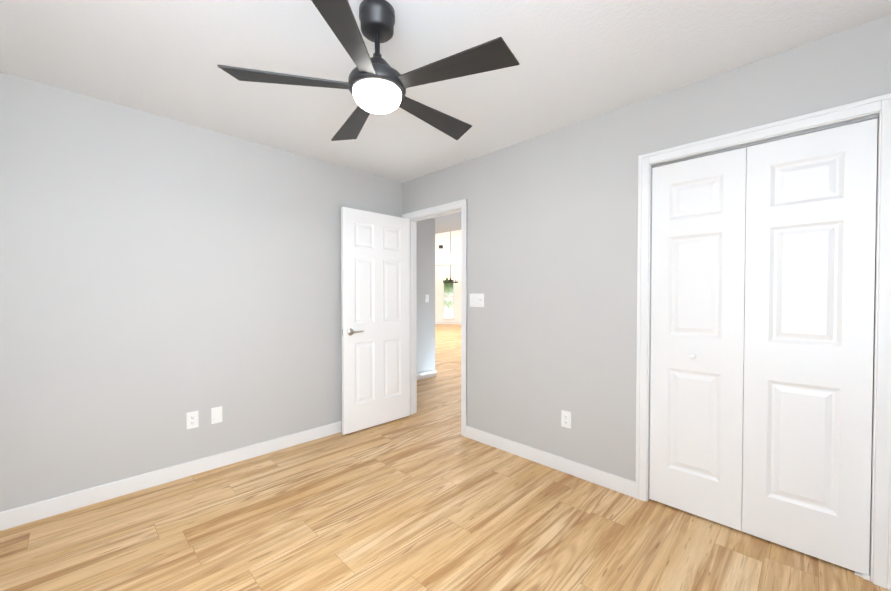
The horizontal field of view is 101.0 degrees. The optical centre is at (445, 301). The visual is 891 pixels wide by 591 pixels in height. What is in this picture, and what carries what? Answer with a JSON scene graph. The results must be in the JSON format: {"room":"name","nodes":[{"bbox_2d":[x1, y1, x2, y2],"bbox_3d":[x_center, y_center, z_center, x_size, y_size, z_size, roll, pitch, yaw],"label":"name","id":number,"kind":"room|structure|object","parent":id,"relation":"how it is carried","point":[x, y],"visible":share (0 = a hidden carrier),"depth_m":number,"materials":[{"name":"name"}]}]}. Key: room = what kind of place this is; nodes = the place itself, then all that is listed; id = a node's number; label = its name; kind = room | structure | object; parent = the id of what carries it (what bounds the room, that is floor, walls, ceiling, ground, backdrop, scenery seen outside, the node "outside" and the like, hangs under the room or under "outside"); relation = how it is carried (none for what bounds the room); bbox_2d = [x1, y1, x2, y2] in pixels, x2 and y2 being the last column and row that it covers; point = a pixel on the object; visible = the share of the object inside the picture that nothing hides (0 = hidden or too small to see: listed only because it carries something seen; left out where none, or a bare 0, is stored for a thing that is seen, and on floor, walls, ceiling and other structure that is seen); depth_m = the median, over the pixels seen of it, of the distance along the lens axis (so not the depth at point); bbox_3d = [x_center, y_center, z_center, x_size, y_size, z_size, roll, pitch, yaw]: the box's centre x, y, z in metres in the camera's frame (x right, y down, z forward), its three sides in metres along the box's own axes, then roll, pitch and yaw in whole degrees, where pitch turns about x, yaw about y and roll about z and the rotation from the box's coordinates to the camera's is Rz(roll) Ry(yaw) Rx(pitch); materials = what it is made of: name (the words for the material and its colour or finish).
{"room":"empty bedroom","nodes":[
{"label":"empty bedroom","id":0,"kind":"room"},
{"bbox_2d":[0,72,401,511],"bbox_3d":[-1.613,-0.011,2.801,0.120,2.440,3.170,1,1,45],"label":"wall","id":1,"kind":"structure","parent":0,"point":[160,277],"depth_m":2.40,"materials":[{"name":"grey paint"}]},
{"bbox_2d":[0,421,341,530],"bbox_3d":[-1.519,1.158,2.817,0.018,0.100,2.998,1,1,45],"label":"baseboard","id":2,"kind":"structure","parent":1,"relation":"attached to","point":[22,515],"depth_m":2.39,"materials":[{"name":"white wood"}]},
{"bbox_2d":[186,411,198,428],"bbox_3d":[-1.767,0.827,2.567,0.010,0.115,0.070,1,1,45],"label":"outlet","id":3,"kind":"object","parent":1,"relation":"attached to","point":[192,419],"visible":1,"depth_m":2.56,"materials":[{"name":"white plastic"}]},
{"bbox_2d":[211,406,221,423],"bbox_3d":[-1.663,0.826,2.672,0.008,0.115,0.070,1,1,45],"label":"outlet","id":4,"kind":"object","parent":1,"relation":"attached to","point":[216,414],"visible":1,"depth_m":2.67,"materials":[{"name":"white plastic"}]},
{"bbox_2d":[416,218,434,372],"bbox_3d":[-0.687,-0.050,5.256,0.120,2.440,1.380,1,1,45],"label":"wall","id":5,"kind":"structure","parent":0,"point":[426,286],"depth_m":5.56,"materials":[{"name":"grey paint"}]},
{"bbox_2d":[417,370,435,379],"bbox_3d":[-0.644,1.120,5.241,0.048,0.100,1.394,1,1,45],"label":"baseboard","id":6,"kind":"structure","parent":5,"relation":"attached to","point":[425,375],"depth_m":5.55,"materials":[{"name":"white wood"}]},
{"bbox_2d":[0,324,889,590],"bbox_3d":[-0.320,1.101,12.800,19.670,0.100,19.170,1,1,45],"label":"floor","id":7,"kind":"structure","parent":0,"point":[427,496],"depth_m":1.94,"materials":[{"name":"brown wood"}]},
{"bbox_2d":[0,0,890,233],"bbox_3d":[-1.539,-1.317,4.426,9.670,0.120,5.610,1,1,45],"label":"ceiling","id":8,"kind":"structure","parent":0,"point":[580,60],"depth_m":1.82,"materials":[{"name":"white paint"}]},
{"bbox_2d":[217,0,518,140],"bbox_3d":[-0.278,-1.010,1.572,1.120,0.404,1.102,1,1,45],"label":"fan","id":9,"kind":"object","parent":8,"relation":"hanging from","point":[376,83],"visible":1,"depth_m":1.46,"materials":[{"name":"black metal"}]},
{"bbox_2d":[435,230,460,321],"bbox_3d":[0.331,-1.302,16.114,10.000,4.600,0.150,0,1,1],"label":"wall","id":10,"kind":"structure","parent":0,"point":[443,239],"depth_m":16.05,"materials":[{"name":"white paint"}]},
{"bbox_2d":[435,322,460,324],"bbox_3d":[0.328,0.939,16.067,10.000,0.120,0.016,0,1,1],"label":"baseboard","id":11,"kind":"structure","parent":10,"relation":"attached to","point":[456,323],"depth_m":16.06,"materials":[{"name":"white wood"}]},
{"bbox_2d":[443,277,454,319],"bbox_3d":[0.139,-0.137,16.087,2.500,1.850,0.150,0,1,1],"label":"room window","id":12,"kind":"structure","parent":10,"relation":"in","point":[448,301],"depth_m":16.11,"materials":[{"name":"white"}]},
{"bbox_2d":[435,254,460,265],"bbox_3d":[0.283,-1.633,14.284,10.000,0.440,0.300,0,1,1],"label":"header beam","id":13,"kind":"structure","parent":0,"point":[442,259],"depth_m":14.14,"materials":[{"name":"white paint"}]},
{"bbox_2d":[402,15,890,481],"bbox_3d":[0.469,-0.015,3.055,4.860,2.440,0.120,1,1,45],"label":"wall","id":14,"kind":"structure","parent":0,"point":[552,229],"depth_m":2.51,"materials":[{"name":"grey paint"}]},
{"bbox_2d":[402,199,466,436],"bbox_3d":[-0.084,0.143,3.605,0.892,2.105,0.156,1,1,45],"label":"door frame","id":15,"kind":"structure","parent":14,"relation":"attached to","point":[462,204],"depth_m":3.27,"materials":[{"name":"white wood"}]},
{"bbox_2d":[410,207,460,414],"bbox_3d":[-0.083,0.166,3.605,0.802,2.060,0.122,1,1,45],"label":"lining","id":16,"kind":"object","parent":14,"relation":"attached to","point":[413,221],"depth_m":3.87,"materials":[{"name":"white wood"}]},
{"bbox_2d":[341,207,409,434],"bbox_3d":[-0.649,0.170,3.547,0.142,2.030,0.767,1,1,45],"label":"bedroom door","id":17,"kind":"structure","parent":16,"relation":"attached to","point":[375,291],"depth_m":3.50,"materials":[{"name":"white wood"}]},
{"bbox_2d":[470,294,483,306],"bbox_3d":[0.263,-0.012,3.158,0.162,0.115,0.023,1,1,45],"label":"bedroom light switch","id":18,"kind":"object","parent":14,"relation":"attached to","point":[476,300],"visible":1,"depth_m":3.15,"materials":[{"name":"white plastic"}]},
{"bbox_2d":[466,426,635,497],"bbox_3d":[0.683,1.159,2.767,1.398,0.100,0.014,1,1,45],"label":"baseboard","id":19,"kind":"structure","parent":14,"relation":"attached to","point":[625,486],"depth_m":2.63,"materials":[{"name":"white wood"}]},
{"bbox_2d":[561,410,570,428],"bbox_3d":[0.852,0.832,2.597,0.070,0.115,0.010,1,1,45],"label":"outlet","id":20,"kind":"object","parent":14,"relation":"attached to","point":[566,419],"visible":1,"depth_m":2.59,"materials":[{"name":"white plastic"}]},
{"bbox_2d":[635,93,890,590],"bbox_3d":[1.540,0.170,1.899,1.020,2.105,0.018,1,1,45],"label":"trim","id":21,"kind":"structure","parent":14,"relation":"attached to","point":[882,531],"depth_m":1.59,"materials":[{"name":"white wood"}]},
{"bbox_2d":[647,111,880,581],"bbox_3d":[1.589,0.192,1.948,0.930,2.060,0.122,1,1,45],"label":"lining","id":22,"kind":"object","parent":14,"relation":"attached to","point":[878,112],"depth_m":1.63,"materials":[{"name":"white wood"}]},
{"bbox_2d":[649,147,746,530],"bbox_3d":[1.402,0.202,2.074,0.441,2.012,0.065,1,1,45],"label":"closet door","id":23,"kind":"structure","parent":22,"relation":"attached to","point":[697,320],"depth_m":2.06,"materials":[{"name":"white wood"}]},
{"bbox_2d":[742,118,877,573],"bbox_3d":[1.729,0.207,1.775,0.441,2.012,0.030,1,1,45],"label":"closet door","id":24,"kind":"structure","parent":22,"relation":"attached to","point":[809,311],"depth_m":1.75,"materials":[{"name":"white wood"}]},
{"bbox_2d":[652,114,877,580],"bbox_3d":[1.568,0.203,1.927,0.887,2.039,0.048,1,1,45],"label":"sliding track","id":25,"kind":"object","parent":14,"relation":"attached to","point":[865,576],"depth_m":1.80,"materials":[{"name":"silver metal"}]},
{"bbox_3d":[0.214,-3.581,11.579,13.553,0.100,13.516,1,1,45],"label":"ceiling","id":26,"kind":"structure","parent":0,"visible":0},
{"bbox_2d":[443,231,457,282],"bbox_3d":[0.169,-2.086,12.229,0.540,2.910,0.500,1,1,45],"label":"chandelier","id":27,"kind":"object","parent":26,"relation":"hanging from","point":[450,279],"visible":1,"depth_m":12.23,"materials":[{"name":"grey metal"}]}
]}

